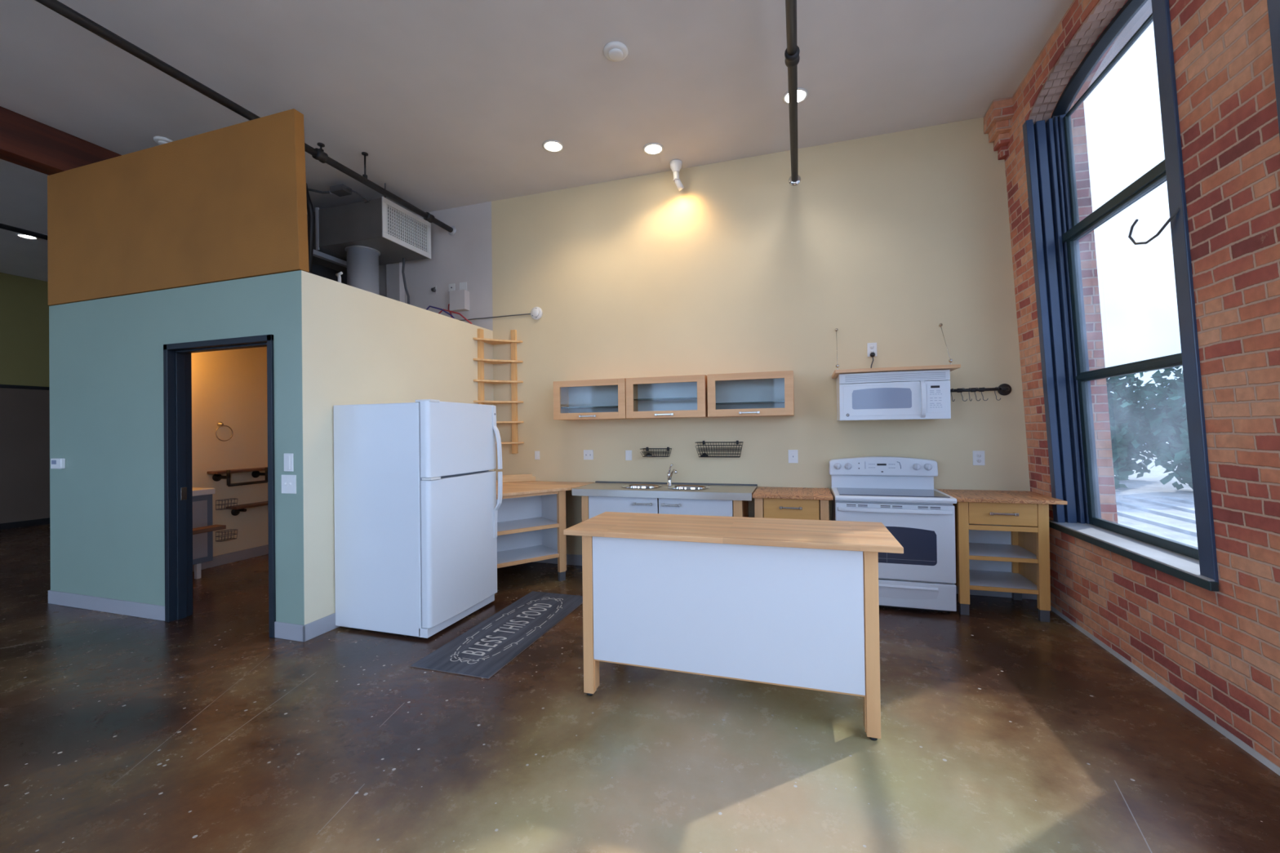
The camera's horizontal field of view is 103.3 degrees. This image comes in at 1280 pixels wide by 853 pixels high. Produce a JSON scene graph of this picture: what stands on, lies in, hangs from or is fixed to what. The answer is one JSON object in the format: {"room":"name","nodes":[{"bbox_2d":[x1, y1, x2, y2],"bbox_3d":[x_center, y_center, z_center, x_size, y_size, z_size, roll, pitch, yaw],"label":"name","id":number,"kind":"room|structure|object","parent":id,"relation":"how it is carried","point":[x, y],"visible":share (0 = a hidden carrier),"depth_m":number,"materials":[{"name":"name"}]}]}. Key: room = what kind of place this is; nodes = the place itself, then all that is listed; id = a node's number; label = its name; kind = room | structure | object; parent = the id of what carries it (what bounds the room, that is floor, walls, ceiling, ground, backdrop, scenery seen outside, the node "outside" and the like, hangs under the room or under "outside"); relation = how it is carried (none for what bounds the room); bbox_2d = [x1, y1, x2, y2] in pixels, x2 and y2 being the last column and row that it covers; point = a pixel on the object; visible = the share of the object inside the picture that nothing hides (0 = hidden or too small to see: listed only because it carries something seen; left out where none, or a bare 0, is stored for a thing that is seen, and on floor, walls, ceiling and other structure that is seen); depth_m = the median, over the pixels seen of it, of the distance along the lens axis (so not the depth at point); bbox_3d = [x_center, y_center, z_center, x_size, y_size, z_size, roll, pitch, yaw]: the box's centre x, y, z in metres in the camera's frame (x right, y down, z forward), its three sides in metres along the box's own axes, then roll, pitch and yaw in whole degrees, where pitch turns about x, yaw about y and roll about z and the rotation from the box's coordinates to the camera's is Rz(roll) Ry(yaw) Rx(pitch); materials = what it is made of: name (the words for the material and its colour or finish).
{"room":"loft apartment kitchen","nodes":[
{"label":"loft apartment kitchen","id":0,"kind":"room"},
{"bbox_2d":[0,272,50,523],"bbox_3d":[-10.912,-0.412,5.965,0.210,4.090,13.200,-1,0,18],"label":"wall","id":1,"kind":"structure","parent":0,"point":[24,413],"depth_m":8.29,"materials":[{"name":"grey paint"}]},
{"bbox_2d":[0,517,49,529],"bbox_3d":[-10.779,1.581,5.917,0.015,0.100,13.200,-1,0,18],"label":"baseboard","id":2,"kind":"structure","parent":1,"relation":"attached to","point":[42,521],"depth_m":8.25,"materials":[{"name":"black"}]},
{"bbox_2d":[0,384,49,390],"bbox_3d":[-10.808,-0.649,5.933,0.035,0.050,13.200,-1,0,18],"label":"trim","id":3,"kind":"structure","parent":1,"relation":"attached to","point":[1,385],"depth_m":8.27,"materials":[{"name":"black metal"}]},
{"bbox_2d":[48,270,304,625],"bbox_3d":[-3.756,0.224,4.056,2.947,2.606,0.120,-1,0,18],"label":"wall","id":4,"kind":"structure","parent":0,"point":[107,538],"depth_m":4.10,"materials":[{"name":"blue paint"}]},
{"bbox_2d":[50,457,65,469],"bbox_3d":[-5.038,0.321,4.381,0.150,0.090,0.032,-1,0,18],"label":"thermostat","id":5,"kind":"object","parent":4,"relation":"attached to","point":[55,463],"visible":1,"depth_m":4.36,"materials":[{"name":"white plastic"}]},
{"bbox_2d":[48,590,305,641],"bbox_3d":[-3.760,1.469,3.985,2.972,0.115,0.012,-1,0,18],"label":"baseboard","id":6,"kind":"structure","parent":4,"relation":"attached to","point":[282,630],"depth_m":4.11,"materials":[{"name":"wood"}]},
{"bbox_2d":[47,108,309,306],"bbox_3d":[-3.787,-1.654,4.035,2.940,1.142,0.075,-1,0,18],"label":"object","id":7,"kind":"object","parent":4,"relation":"on","point":[228,203],"visible":0.89,"depth_m":3.91,"materials":[{"name":"wood"}]},
{"bbox_2d":[163,334,275,637],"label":"door frame","id":8,"kind":"structure","parent":4,"relation":"in","point":[177,362],"depth_m":3.98,"materials":[{"name":"blue paint"}]},
{"bbox_2d":[281,475,296,493],"bbox_3d":[-2.490,0.409,3.582,0.135,0.132,0.020,-1,0,18],"label":"light switch","id":9,"kind":"object","parent":4,"relation":"attached to","point":[288,482],"visible":1,"depth_m":3.58,"materials":[{"name":"white plastic"}]},
{"bbox_2d":[284,453,293,471],"bbox_3d":[-2.491,0.255,3.582,0.084,0.128,0.022,-1,0,18],"label":"dimmer switch","id":10,"kind":"object","parent":4,"relation":"attached to","point":[288,457],"visible":1,"depth_m":3.58,"materials":[{"name":"white plastic"}]},
{"bbox_2d":[191,347,268,556],"bbox_3d":[-4.772,0.248,5.600,0.080,2.606,2.212,-1,0,18],"label":"wall","id":11,"kind":"structure","parent":0,"point":[229,387],"depth_m":5.81,"materials":[{"name":"beige paint"}]},
{"bbox_2d":[215,422,232,441],"bbox_3d":[-4.681,0.057,5.687,0.046,0.219,0.182,-1,0,18],"label":"towel ring","id":12,"kind":"object","parent":11,"relation":"attached to","point":[220,424],"visible":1,"depth_m":5.66,"materials":[{"name":"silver metal"}]},
{"bbox_2d":[215,528,237,542],"bbox_3d":[-4.632,1.220,5.676,0.111,0.105,0.165,-1,0,18],"label":"wire rack","id":13,"kind":"object","parent":11,"relation":"attached to","point":[228,534],"visible":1,"depth_m":5.67,"materials":[{"name":"metal"}]},
{"bbox_2d":[215,498,237,510],"bbox_3d":[-4.636,0.871,5.680,0.111,0.105,0.165,-1,0,18],"label":"wire rack","id":14,"kind":"object","parent":11,"relation":"attached to","point":[228,500],"visible":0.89,"depth_m":5.66,"materials":[{"name":"metal"}]},
{"bbox_2d":[192,544,268,572],"bbox_3d":[-4.712,1.492,5.577,0.012,0.115,2.212,-1,0,18],"label":"baseboard","id":15,"kind":"structure","parent":11,"relation":"attached to","point":[226,558],"depth_m":5.80,"materials":[{"name":"wood"}]},
{"bbox_2d":[207,466,267,486],"bbox_3d":[-4.496,0.575,5.989,0.201,0.181,1.000,-1,0,18],"label":"shelf","id":16,"kind":"object","parent":11,"relation":"attached to","point":[217,476],"visible":0.89,"depth_m":5.71,"materials":[{"name":"brown wood"}]},
{"bbox_2d":[226,501,267,515],"bbox_3d":[-4.462,0.965,6.130,0.169,0.118,0.911,-1,0,18],"label":"shelf","id":17,"kind":"object","parent":11,"relation":"attached to","point":[235,511],"visible":0.46,"depth_m":5.79,"materials":[{"name":"brown wood"}]},
{"bbox_2d":[301,270,494,624],"bbox_3d":[-2.074,0.207,4.686,0.120,2.606,2.329,-1,0,18],"label":"wall","id":18,"kind":"structure","parent":0,"point":[359,346],"depth_m":3.95,"materials":[{"name":"beige paint"}]},
{"bbox_2d":[302,613,339,641],"bbox_3d":[-1.998,1.451,4.651,0.012,0.115,2.344,-1,0,18],"label":"baseboard","id":19,"kind":"structure","parent":18,"relation":"attached to","point":[321,626],"depth_m":3.65,"materials":[{"name":"wood"}]},
{"bbox_2d":[0,0,1073,281],"bbox_3d":[-4.104,-2.661,3.821,14.550,0.200,13.600,-1,0,18],"label":"ceiling","id":20,"kind":"structure","parent":0,"point":[451,104],"depth_m":3.78,"materials":[{"name":"paint"}]},
{"bbox_2d":[0,222,47,239],"bbox_3d":[-7.348,-2.346,4.740,0.084,0.332,13.000,-1,0,18],"label":"pipe","id":21,"kind":"object","parent":20,"relation":"hanging from","point":[2,226],"visible":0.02,"depth_m":5.75,"materials":[{"name":"black metal"}]},
{"bbox_2d":[15,233,39,239],"bbox_3d":[-8.016,-2.483,6.623,0.200,0.010,0.200,-1,0,18],"label":"recessed light","id":22,"kind":"object","parent":20,"relation":"in","point":[20,235],"visible":0.83,"depth_m":6.62,"materials":[{"name":"white plastic"}]},
{"bbox_2d":[0,106,121,175],"bbox_3d":[-5.156,-2.374,4.153,0.225,0.342,13.200,-1,0,18],"label":"ceiling beam","id":23,"kind":"structure","parent":20,"relation":"attached to","point":[24,141],"depth_m":4.25,"materials":[{"name":"red wood"}]},
{"bbox_2d":[153,136,173,145],"bbox_3d":[-4.249,-2.533,4.527,0.150,0.041,0.150,-1,0,18],"label":"smoke detector","id":24,"kind":"object","parent":20,"relation":"attached to","point":[160,140],"visible":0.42,"depth_m":4.48,"materials":[{"name":"white plastic"}]},
{"bbox_2d":[35,0,456,235],"bbox_3d":[-3.600,-2.422,1.569,0.114,0.322,9.209,-1,0,18],"label":"pipe","id":25,"kind":"object","parent":20,"relation":"hanging from","point":[317,153],"visible":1,"depth_m":3.44,"materials":[{"name":"black metal"}]},
{"bbox_2d":[306,182,315,273],"bbox_3d":[-3.502,-2.067,5.320,0.135,1.133,0.100,-1,0,-10],"label":"flexible hose","id":26,"kind":"object","parent":20,"relation":"hanging from","point":[311,221],"visible":0.54,"depth_m":5.31,"materials":[{"name":"black metal"}]},
{"bbox_2d":[307,183,369,203],"bbox_3d":[-3.252,-2.464,5.385,0.911,0.268,0.218,-1,0,18],"label":"junction box","id":27,"kind":"object","parent":20,"relation":"attached to","point":[340,190],"visible":0.92,"depth_m":5.27,"materials":[{"name":"metal"}]},
{"bbox_2d":[542,140,564,152],"bbox_3d":[-0.803,-2.588,4.684,0.196,0.016,0.196,-1,0,18],"label":"recessed light","id":28,"kind":"object","parent":20,"relation":"in","point":[554,146],"visible":1,"depth_m":4.67,"materials":[{"name":"white plastic"}]},
{"bbox_2d":[603,41,627,62],"bbox_3d":[-0.168,-2.593,3.520,0.170,0.041,0.170,-1,0,18],"label":"smoke detector","id":29,"kind":"object","parent":20,"relation":"attached to","point":[615,51],"visible":1,"depth_m":3.49,"materials":[{"name":"white plastic"}]},
{"bbox_2d":[643,142,663,155],"bbox_3d":[0.125,-2.600,4.751,0.196,0.016,0.196,-1,0,18],"label":"recessed light","id":30,"kind":"object","parent":20,"relation":"in","point":[652,148],"visible":1,"depth_m":4.74,"materials":[{"name":"white plastic"}]},
{"bbox_2d":[670,159,684,191],"bbox_3d":[0.364,-2.472,5.004,0.132,0.273,0.132,-1,0,18],"label":"spotlight","id":31,"kind":"object","parent":20,"relation":"attached to","point":[676,164],"visible":1,"depth_m":4.97,"materials":[{"name":"white plastic"}]},
{"bbox_2d":[784,0,800,186],"bbox_3d":[0.079,-2.348,0.406,0.114,0.114,9.209,-1,0,18],"label":"pipe","id":32,"kind":"object","parent":20,"relation":"hanging from","point":[792,52],"visible":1,"depth_m":3.37,"materials":[{"name":"black metal"}]},
{"bbox_2d":[782,88,808,104],"bbox_3d":[1.234,-2.619,4.023,0.196,0.016,0.196,-1,0,18],"label":"recessed light","id":33,"kind":"object","parent":20,"relation":"in","point":[802,94],"visible":0.64,"depth_m":4.01,"materials":[{"name":"white plastic"}]},
{"bbox_2d":[0,524,1279,852],"bbox_3d":[-3.882,1.601,3.738,14.900,0.150,13.600,-1,0,18],"label":"floor","id":34,"kind":"structure","parent":0,"point":[1004,729],"depth_m":2.33,"materials":[{"name":"concrete"}]},
{"bbox_2d":[192,487,215,578],"bbox_3d":[-4.699,1.093,4.956,0.418,0.905,0.727,-1,0,18],"label":"bathroom vanity","id":35,"kind":"object","parent":34,"relation":"on","point":[202,543],"visible":0.27,"depth_m":5.14,"materials":[{"name":"white laminate"}]},
{"bbox_2d":[192,487,215,496],"bbox_3d":[-4.705,0.670,4.959,0.418,0.059,0.727,-1,0,18],"label":"basin","id":36,"kind":"object","parent":35,"relation":"in","point":[197,491],"depth_m":5.15,"materials":[{"name":"ceramic"}]},
{"bbox_2d":[333,399,502,638],"bbox_3d":[-1.718,0.658,4.026,0.930,1.684,0.824,-1,0,18],"label":"refrigerator","id":37,"kind":"object","parent":34,"relation":"on","point":[415,508],"visible":1,"depth_m":3.68,"materials":[{"name":"white metal"}]},
{"bbox_2d":[409,591,582,679],"bbox_3d":[-0.931,1.483,3.772,0.566,0.010,1.504,-1,0,18],"label":"floor mat","id":38,"kind":"object","parent":34,"relation":"on","point":[483,650],"visible":0.98,"depth_m":3.55,"materials":[{"name":"fabric"}]},
{"bbox_2d":[449,596,563,663],"bbox_3d":[-0.928,1.479,3.772,0.424,0.001,1.265,-1,0,18],"label":"print","id":39,"kind":"object","parent":38,"relation":"on","point":[483,659],"depth_m":3.49},
{"bbox_2d":[496,490,566,581],"bbox_3d":[-1.213,1.064,4.864,0.885,0.872,0.485,0,0,-37],"label":"base cabinet","id":40,"kind":"object","parent":34,"relation":"on","point":[531,527],"visible":0.56,"depth_m":5.03,"materials":[{"name":"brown wood"}]},
{"bbox_2d":[497,544,557,564],"bbox_3d":[-1.219,1.251,4.862,0.819,0.034,0.445,0,0,-37],"label":"shelf","id":41,"kind":"object","parent":40,"relation":"attached to","point":[525,553],"depth_m":4.90,"materials":[{"name":"white laminate"}]},
{"bbox_2d":[497,516,557,531],"bbox_3d":[-1.223,0.961,4.864,0.819,0.034,0.445,0,0,-37],"label":"shelf","id":42,"kind":"object","parent":40,"relation":"attached to","point":[518,523],"depth_m":4.90,"materials":[{"name":"white laminate"}]},
{"bbox_2d":[496,480,594,497],"bbox_3d":[-1.253,0.615,4.994,1.245,0.027,1.242,-1,0,18],"label":"countertop","id":43,"kind":"structure","parent":40,"relation":"on","point":[514,488],"depth_m":5.01,"materials":[{"name":"brown wood"}]},
{"bbox_2d":[502,474,532,477],"bbox_3d":[-1.242,0.567,5.623,0.620,0.075,0.022,-1,0,-23],"label":"board","id":44,"kind":"object","parent":43,"relation":"on","point":[516,475],"visible":0.11,"depth_m":5.57,"materials":[{"name":"wood"}]},
{"bbox_2d":[502,476,535,482],"bbox_3d":[-1.232,0.579,5.599,0.620,0.050,0.023,-1,0,-23],"label":"board","id":45,"kind":"object","parent":43,"relation":"on","point":[517,478],"visible":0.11,"depth_m":5.55,"materials":[{"name":"wood"}]},
{"bbox_2d":[581,495,748,521],"bbox_3d":[0.243,1.063,4.850,1.515,0.835,0.568,-1,0,18],"label":"base cabinet","id":46,"kind":"object","parent":34,"relation":"on","point":[591,506],"visible":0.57,"depth_m":4.61,"materials":[{"name":"white wood"}]},
{"bbox_2d":[571,480,757,502],"bbox_3d":[0.243,0.655,4.853,1.678,0.172,0.608,-1,0,18],"label":"sink","id":47,"kind":"object","parent":46,"relation":"on","point":[723,491],"visible":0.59,"depth_m":4.69,"materials":[{"name":"silver"}]},
{"bbox_2d":[666,463,677,485],"bbox_3d":[0.319,0.471,4.901,0.060,0.217,0.234,-1,0,-20],"label":"faucet","id":48,"kind":"object","parent":47,"relation":"on","point":[669,473],"visible":1,"depth_m":4.96,"materials":[{"name":"silver metal"}]},
{"bbox_2d":[666,471,672,485],"bbox_3d":[0.289,0.514,4.983,0.060,0.133,0.060,-1,0,18],"label":"tap","id":49,"kind":"object","parent":48,"relation":"on","point":[668,477],"depth_m":4.96,"materials":[{"name":"silver metal"}]},
{"bbox_2d":[563,511,903,740],"bbox_3d":[0.478,1.007,2.798,1.667,0.913,0.630,-1,0,18],"label":"kitchen island","id":50,"kind":"object","parent":34,"relation":"on","point":[780,602],"visible":1,"depth_m":2.54,"materials":[{"name":"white wood"}]},
{"bbox_2d":[754,497,829,519],"bbox_3d":[1.351,1.035,4.500,0.601,0.858,0.568,-1,0,18],"label":"base cabinet","id":51,"kind":"object","parent":34,"relation":"on","point":[789,508],"visible":0.22,"depth_m":4.26,"materials":[{"name":"brown wood"}]},
{"bbox_2d":[752,486,833,500],"bbox_3d":[1.352,0.589,4.496,0.644,0.028,0.622,-1,0,18],"label":"countertop","id":52,"kind":"structure","parent":51,"relation":"on","point":[767,492],"depth_m":4.35,"materials":[{"name":"stone"}]},
{"bbox_2d":[828,456,956,612],"bbox_3d":[2.071,0.859,4.242,0.874,1.188,0.628,-1,0,18],"label":"electric range","id":53,"kind":"object","parent":34,"relation":"on","point":[898,493],"visible":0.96,"depth_m":3.98,"materials":[{"name":"white metal"}]},
{"bbox_2d":[831,487,956,503],"bbox_3d":[2.072,0.568,4.236,0.860,0.046,0.611,-1,0,18],"label":"cooktop","id":54,"kind":"object","parent":53,"relation":"in","point":[840,495],"depth_m":4.06,"materials":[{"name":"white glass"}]},
{"bbox_2d":[952,502,1050,622],"bbox_3d":[2.822,1.006,4.035,0.618,0.873,0.570,-1,0,18],"label":"base cabinet","id":55,"kind":"object","parent":34,"relation":"on","point":[1000,547],"visible":0.78,"depth_m":3.88,"materials":[{"name":"brown wood"}]},
{"bbox_2d":[936,488,1067,504],"bbox_3d":[2.828,0.555,4.030,0.694,0.026,0.622,-1,0,18],"label":"countertop","id":56,"kind":"structure","parent":55,"relation":"on","point":[962,495],"depth_m":3.88,"materials":[{"name":"brown wood"}]},
{"bbox_2d":[968,542,1036,559],"bbox_3d":[2.812,1.002,4.061,0.531,0.030,0.485,-1,0,18],"label":"shelf","id":57,"kind":"object","parent":55,"relation":"attached to","point":[976,550],"depth_m":3.99,"materials":[{"name":"white laminate"}]},
{"bbox_2d":[969,569,1037,590],"bbox_3d":[2.815,1.232,4.060,0.531,0.030,0.485,-1,0,18],"label":"shelf","id":58,"kind":"object","parent":55,"relation":"attached to","point":[980,580],"depth_m":3.99,"materials":[{"name":"white laminate"}]},
{"bbox_2d":[378,116,1030,555],"bbox_3d":[-0.414,-0.551,5.490,8.480,4.090,0.200,-1,0,18],"label":"wall","id":59,"kind":"structure","parent":0,"point":[885,240],"depth_m":4.89,"materials":[{"name":"beige paint"}]},
{"bbox_2d":[386,262,404,302],"bbox_3d":[-2.968,-1.537,6.151,0.200,0.924,0.083,-1,0,18],"label":"duct","id":60,"kind":"object","parent":59,"relation":"attached to","point":[395,290],"visible":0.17,"depth_m":6.11,"materials":[{"name":"metal"}]},
{"bbox_2d":[429,285,436,294],"bbox_3d":[-2.465,-1.629,6.001,0.128,0.100,0.068,-1,0,18],"label":"plate","id":61,"kind":"object","parent":59,"relation":"attached to","point":[433,289],"visible":1,"depth_m":6.02,"materials":[{"name":"metal"}]},
{"bbox_2d":[448,288,469,317],"bbox_3d":[-2.116,-1.411,5.875,0.266,0.315,0.096,-1,0,18],"label":"metal box","id":62,"kind":"object","parent":59,"relation":"attached to","point":[459,299],"visible":0.88,"depth_m":5.83,"materials":[{"name":"metal"}]},
{"bbox_2d":[459,281,466,290],"bbox_3d":[-2.061,-1.632,5.905,0.100,0.100,0.008,-1,0,18],"label":"cover plate","id":63,"kind":"object","parent":59,"relation":"attached to","point":[463,286],"visible":0.76,"depth_m":5.90,"materials":[{"name":"white plastic"}]},
{"bbox_2d":[459,313,530,320],"bbox_3d":[-1.659,-1.240,5.761,0.917,0.025,0.046,-1,0,14],"label":"cable","id":64,"kind":"object","parent":59,"relation":"attached to","point":[525,313],"visible":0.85,"depth_m":5.76,"materials":[{"name":"plastic"}]},
{"bbox_2d":[472,328,524,453],"bbox_3d":[-1.546,-0.390,5.547,0.386,1.386,0.373,-1,0,18],"label":"corner shelf","id":65,"kind":"object","parent":59,"relation":"attached to","point":[481,340],"visible":0.82,"depth_m":5.62,"materials":[{"name":"brown wood"}]},
{"bbox_2d":[530,306,542,319],"bbox_3d":[-1.150,-1.256,5.598,0.144,0.144,0.041,-1,0,18],"label":"fire alarm","id":66,"kind":"object","parent":59,"relation":"attached to","point":[536,313],"visible":1,"depth_m":5.59,"materials":[{"name":"white plastic"}]},
{"bbox_2d":[583,449,593,459],"bbox_3d":[-0.553,0.303,5.420,0.112,0.105,0.012,-1,0,18],"label":"double outlet","id":67,"kind":"object","parent":59,"relation":"attached to","point":[588,454],"visible":1,"depth_m":5.42,"materials":[{"name":"white plastic"}]},
{"bbox_2d":[553,377,630,420],"bbox_3d":[-0.470,-0.269,5.205,0.780,0.393,0.376,-1,0,18],"label":"upper cabinet","id":68,"kind":"object","parent":59,"relation":"attached to","point":[588,399],"visible":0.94,"depth_m":5.20,"materials":[{"name":"brown wood"}]},
{"bbox_2d":[560,405,617,408],"bbox_3d":[-0.459,-0.197,5.237,0.744,0.006,0.269,-1,0,18],"label":"glass shelf","id":69,"kind":"object","parent":68,"relation":"attached to","point":[562,406],"depth_m":5.33,"materials":[{"name":"glass"}]},
{"bbox_2d":[625,450,631,460],"bbox_3d":[-0.119,0.301,5.279,0.070,0.105,0.020,-1,0,18],"label":"light switch","id":70,"kind":"object","parent":59,"relation":"attached to","point":[628,453],"visible":1,"depth_m":5.28,"materials":[{"name":"white plastic"}]},
{"bbox_2d":[640,447,671,457],"bbox_3d":[0.163,0.259,5.135,0.307,0.096,0.124,-1,0,18],"label":"wire basket","id":71,"kind":"object","parent":59,"relation":"attached to","point":[646,448],"visible":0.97,"depth_m":5.14,"materials":[{"name":"black metal"}]},
{"bbox_2d":[626,374,711,418],"bbox_3d":[0.279,-0.280,4.968,0.780,0.393,0.376,-1,0,18],"label":"upper cabinet","id":72,"kind":"object","parent":59,"relation":"attached to","point":[678,396],"visible":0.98,"depth_m":4.96,"materials":[{"name":"brown wood"}]},
{"bbox_2d":[633,396,697,400],"bbox_3d":[0.289,-0.271,5.000,0.744,0.006,0.269,-1,0,18],"label":"glass shelf","id":73,"kind":"object","parent":72,"relation":"attached to","point":[663,398],"depth_m":5.07,"materials":[{"name":"glass"}]},
{"bbox_2d":[694,440,743,457],"bbox_3d":[0.773,0.220,4.942,0.455,0.160,0.124,-1,0,18],"label":"wire basket","id":74,"kind":"object","parent":59,"relation":"attached to","point":[704,442],"visible":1,"depth_m":4.95,"materials":[{"name":"black metal"}]},
{"bbox_2d":[706,370,794,417],"bbox_3d":[1.035,-0.292,4.730,0.766,0.393,0.376,-1,0,18],"label":"upper cabinet","id":75,"kind":"object","parent":59,"relation":"attached to","point":[767,393],"visible":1,"depth_m":4.81,"materials":[{"name":"brown wood"}]},
{"bbox_2d":[715,400,784,404],"bbox_3d":[1.046,-0.220,4.761,0.730,0.006,0.269,-1,0,18],"label":"glass shelf","id":76,"kind":"object","parent":75,"relation":"attached to","point":[733,402],"depth_m":4.83,"materials":[{"name":"glass"}]},
{"bbox_2d":[532,554,1036,599],"bbox_3d":[0.828,1.417,4.981,5.203,0.115,0.012,-1,0,18],"label":"baseboard","id":77,"kind":"structure","parent":59,"relation":"attached to","point":[571,559],"depth_m":4.34,"materials":[{"name":"wood"}]},
{"bbox_2d":[788,449,798,462],"bbox_3d":[1.448,0.283,4.788,0.088,0.125,0.012,-1,0,18],"label":"wall outlet","id":78,"kind":"object","parent":59,"relation":"attached to","point":[793,454],"visible":1,"depth_m":4.79,"materials":[{"name":"white plastic"}]},
{"bbox_2d":[866,342,876,356],"bbox_3d":[2.102,-0.696,4.585,0.080,0.125,0.012,-1,0,18],"label":"wall outlet","id":79,"kind":"object","parent":59,"relation":"attached to","point":[871,347],"visible":1,"depth_m":4.58,"materials":[{"name":"white plastic"}]},
{"bbox_2d":[835,369,951,420],"bbox_3d":[2.133,-0.253,4.324,0.826,0.395,0.485,-1,0,18],"label":"microwave","id":80,"kind":"object","parent":59,"relation":"attached to","point":[909,394],"visible":1,"depth_m":4.13,"materials":[{"name":"white plastic"}]},
{"bbox_2d":[929,390,942,405],"bbox_3d":[2.370,-0.221,4.052,0.089,0.138,0.002,-1,0,12],"label":"keypad","id":81,"kind":"object","parent":80,"relation":"attached to","point":[935,396],"depth_m":4.05,"materials":[{"name":"plastic"}]},
{"bbox_2d":[831,323,960,378],"bbox_3d":[2.138,-0.679,4.323,0.918,0.453,0.489,-1,0,18],"label":"shelf","id":82,"kind":"object","parent":59,"relation":"attached to","point":[951,367],"visible":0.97,"depth_m":4.11,"materials":[{"name":"brown wood"}]},
{"bbox_2d":[973,450,985,465],"bbox_3d":[2.898,0.270,4.331,0.088,0.125,0.012,-1,0,18],"label":"wall outlet","id":83,"kind":"object","parent":59,"relation":"attached to","point":[978,455],"visible":1,"depth_m":4.33,"materials":[{"name":"white plastic"}]},
{"bbox_2d":[950,383,1011,395],"bbox_3d":[2.845,-0.309,4.288,0.560,0.100,0.102,-1,0,14],"label":"utensil rail","id":84,"kind":"object","parent":59,"relation":"attached to","point":[1004,389],"visible":0.73,"depth_m":4.26,"materials":[{"name":"black metal"}]},
{"bbox_2d":[1004,0,1279,767],"bbox_3d":[2.011,-0.622,-0.104,0.586,4.090,9.409,-1,0,18],"label":"wall","id":85,"kind":"structure","parent":0,"point":[1219,652],"depth_m":2.25,"materials":[{"name":"red brick"}]},
{"bbox_2d":[983,97,1013,159],"bbox_3d":[2.994,-2.455,4.189,0.190,0.390,0.240,-1,0,18],"label":"trim","id":86,"kind":"structure","parent":85,"relation":"attached to","point":[997,118],"depth_m":4.16,"materials":[{"name":"red brick"}]},
{"bbox_2d":[1028,0,1125,124],"bbox_3d":[2.793,-2.385,3.131,0.147,0.178,1.556,-1,0,18],"label":"brick arch","id":87,"kind":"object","parent":85,"relation":"attached to","point":[1100,16],"depth_m":3.34,"materials":[{"name":"brick"}]},
{"bbox_2d":[1022,0,1218,591],"bbox_3d":[2.932,-0.842,3.093,0.418,3.212,1.600,-1,0,18],"label":"window","id":88,"kind":"structure","parent":85,"relation":"in","point":[1128,455],"depth_m":3.17,"materials":[{"name":"blue paint"}]},
{"bbox_2d":[1128,208,1179,244],"bbox_3d":[2.588,-1.013,2.565,0.032,0.156,0.336,-1,0,12],"label":"wire hook","id":89,"kind":"object","parent":88,"relation":"attached to","point":[1176,211],"visible":1,"depth_m":2.56,"materials":[{"name":"metal"}]},
{"bbox_2d":[1050,605,1279,775],"bbox_3d":[1.921,1.413,-0.187,0.028,0.022,9.209,-1,0,18],"label":"baseboard","id":90,"kind":"structure","parent":85,"relation":"attached to","point":[1246,748],"depth_m":2.61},
{"bbox_2d":[1266,0,1279,138],"bbox_3d":[2.313,-0.848,1.133,0.418,3.212,1.570,-1,0,18],"label":"window","id":91,"kind":"structure","parent":85,"relation":"in","point":[1273,6],"depth_m":1.89,"materials":[{"name":"blue paint"}]},
{"bbox_3d":[-3.440,-1.023,5.183,2.748,0.095,2.212,-1,0,18],"label":"ceiling","id":92,"kind":"structure","parent":0,"visible":0},
{"bbox_2d":[306,214,346,284],"bbox_3d":[-4.049,-1.737,5.610,1.050,1.344,1.650,-1,0,18],"label":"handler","id":93,"kind":"object","parent":92,"relation":"on","point":[317,269],"visible":0.02,"depth_m":5.88,"materials":[{"name":"metal"}]},
{"bbox_2d":[306,196,431,274],"bbox_3d":[-3.126,-2.139,5.786,1.215,0.500,0.760,-1,0,18],"label":"hvac unit","id":94,"kind":"object","parent":93,"relation":"attached to","point":[381,224],"visible":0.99,"depth_m":5.47,"materials":[{"name":"metal"}]},
{"bbox_2d":[401,257,409,304],"bbox_3d":[-2.723,-1.537,5.899,0.111,0.916,0.028,-1,0,18],"label":"conduit","id":95,"kind":"object","parent":94,"relation":"attached to","point":[403,259],"visible":0.65,"depth_m":5.90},
{"bbox_2d":[335,271,342,282],"bbox_3d":[-3.068,-1.329,5.168,0.071,0.497,0.032,-1,0,18],"label":"stub","id":96,"kind":"object","parent":92,"relation":"on","point":[340,273],"visible":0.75,"depth_m":5.16,"materials":[{"name":"white plastic"}]},
{"bbox_2d":[344,245,380,294],"bbox_3d":[-3.085,-1.519,5.646,0.370,0.884,0.370,-1,0,18],"label":"duct","id":97,"kind":"object","parent":92,"relation":"on","point":[362,262],"visible":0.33,"depth_m":5.52,"materials":[{"name":"metal"}]},
{"bbox_2d":[426,305,455,319],"bbox_3d":[-2.229,-1.201,5.479,0.624,0.225,0.016,-1,0,18],"label":"cable","id":98,"kind":"object","parent":92,"relation":"on","point":[429,306],"visible":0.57,"depth_m":5.45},
{"bbox_2d":[438,308,471,324],"bbox_3d":[-2.101,-1.188,5.512,0.635,0.196,0.016,-1,0,18],"label":"cable","id":99,"kind":"object","parent":92,"relation":"on","point":[441,311],"visible":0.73,"depth_m":5.46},
{"bbox_3d":[-3.756,0.274,4.122,2.748,2.506,0.006,-1,0,18],"label":"wall","id":100,"kind":"structure","parent":0,"visible":0},
{"bbox_2d":[192,524,226,534],"bbox_3d":[-4.096,0.957,4.551,0.140,0.036,0.606,-1,0,18],"label":"wall shelf","id":101,"kind":"object","parent":100,"relation":"attached to","point":[213,527],"visible":0.44,"depth_m":4.70,"materials":[{"name":"brown wood"}]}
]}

